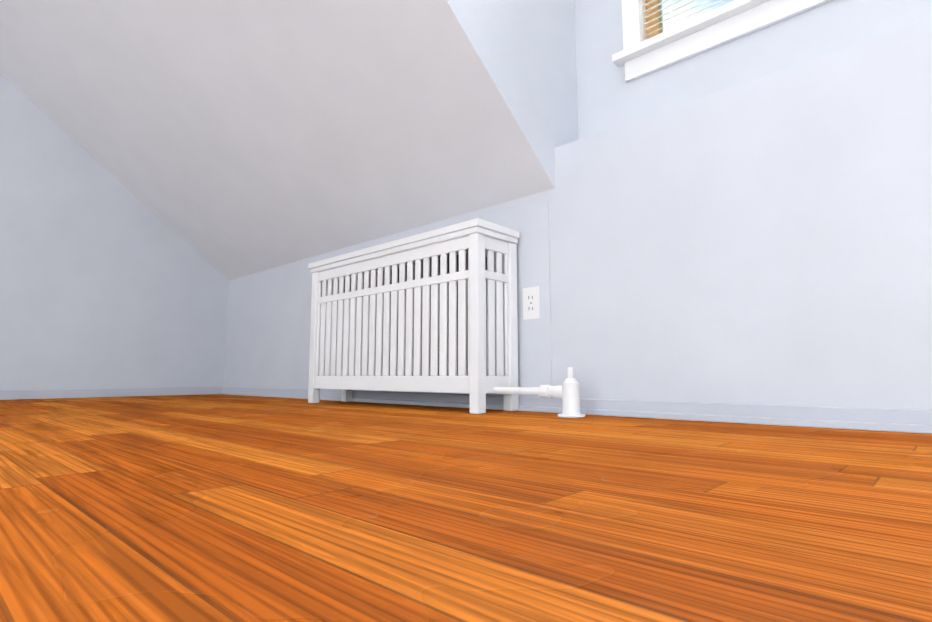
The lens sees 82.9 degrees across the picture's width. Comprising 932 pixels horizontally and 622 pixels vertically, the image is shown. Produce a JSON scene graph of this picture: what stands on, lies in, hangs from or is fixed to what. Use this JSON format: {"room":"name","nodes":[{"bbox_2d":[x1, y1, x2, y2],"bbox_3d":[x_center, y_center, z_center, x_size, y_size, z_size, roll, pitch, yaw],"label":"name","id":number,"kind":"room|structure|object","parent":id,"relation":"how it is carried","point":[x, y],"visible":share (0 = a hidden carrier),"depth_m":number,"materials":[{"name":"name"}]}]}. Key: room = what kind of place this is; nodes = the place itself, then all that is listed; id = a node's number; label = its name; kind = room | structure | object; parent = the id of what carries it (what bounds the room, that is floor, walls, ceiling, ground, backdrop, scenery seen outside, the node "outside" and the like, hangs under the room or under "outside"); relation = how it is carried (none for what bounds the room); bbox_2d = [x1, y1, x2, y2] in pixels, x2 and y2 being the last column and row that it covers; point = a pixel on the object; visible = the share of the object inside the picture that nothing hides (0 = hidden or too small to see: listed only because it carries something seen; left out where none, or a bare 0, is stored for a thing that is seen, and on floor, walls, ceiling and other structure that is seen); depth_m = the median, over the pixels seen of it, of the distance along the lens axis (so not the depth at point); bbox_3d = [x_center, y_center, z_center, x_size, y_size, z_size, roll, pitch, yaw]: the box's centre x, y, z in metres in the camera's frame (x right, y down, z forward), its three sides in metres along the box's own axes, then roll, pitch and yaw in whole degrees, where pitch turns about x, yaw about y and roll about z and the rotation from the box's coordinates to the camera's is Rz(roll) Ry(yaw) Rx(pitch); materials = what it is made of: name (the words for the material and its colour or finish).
{"room":"attic room","nodes":[
{"label":"attic room","id":0,"kind":"room"},
{"bbox_2d":[0,394,931,621],"bbox_3d":[-0.865,-0.014,-1.180,7.750,0.001,6.000,-6,-9,42],"label":"floor","id":1,"kind":"structure","parent":0,"point":[208,508],"depth_m":0.48,"materials":[{"name":"brown wood"}]},
{"bbox_2d":[308,218,584,417],"bbox_3d":[-0.159,0.051,2.085,1.396,0.654,0.234,-6,-9,42],"label":"radiator cover","id":2,"kind":"object","parent":1,"relation":"on","point":[434,311],"visible":1,"depth_m":1.96,"materials":[{"name":"white wood"}]},
{"bbox_2d":[0,0,931,409],"bbox_3d":[-0.809,-1.238,-0.969,7.750,2.480,6.170,-6,-9,42],"label":"wall","id":3,"kind":"structure","parent":0,"point":[188,188],"depth_m":1.86,"materials":[{"name":"blue paint"}]},
{"bbox_2d":[0,387,219,399],"bbox_3d":[-3.701,0.281,1.433,0.015,0.050,5.940,-6,-9,42],"label":"baseboard","id":4,"kind":"structure","parent":3,"relation":"attached to","point":[112,392],"depth_m":3.10,"materials":[{"name":"paint"}]},
{"bbox_2d":[299,198,551,386],"bbox_3d":[-0.320,0.002,2.427,1.680,0.685,0.004,-6,-9,42],"label":"wall","id":5,"kind":"structure","parent":3,"relation":"attached to","point":[529,222],"depth_m":1.92,"materials":[{"name":"blue paint"}]},
{"bbox_2d":[523,286,539,319],"bbox_3d":[0.236,-0.029,1.908,0.072,0.116,0.009,-6,-9,42],"label":"electrical outlet","id":6,"kind":"object","parent":5,"relation":"attached to","point":[531,302],"visible":1,"depth_m":1.90,"materials":[{"name":"white plastic"}]},
{"bbox_2d":[220,387,931,433],"bbox_3d":[1.165,0.223,0.997,7.750,0.050,0.027,-6,-9,42],"label":"baseboard","id":7,"kind":"structure","parent":3,"relation":"attached to","point":[896,420],"depth_m":1.49,"materials":[{"name":"paint"}]},
{"bbox_2d":[612,0,832,82],"bbox_3d":[0.940,-1.469,1.746,0.920,1.230,0.220,-6,-9,42],"label":"dormer window","id":8,"kind":"structure","parent":3,"relation":"in","point":[650,46],"depth_m":1.77,"materials":[{"name":"white wood"}]},
{"bbox_2d":[632,0,832,51],"bbox_3d":[0.927,-1.489,1.734,0.722,1.059,0.102,-6,-9,42],"label":"window pane","id":9,"kind":"object","parent":8,"relation":"attached to","point":[649,11],"depth_m":1.89,"materials":[{"name":"glass"}]}
]}

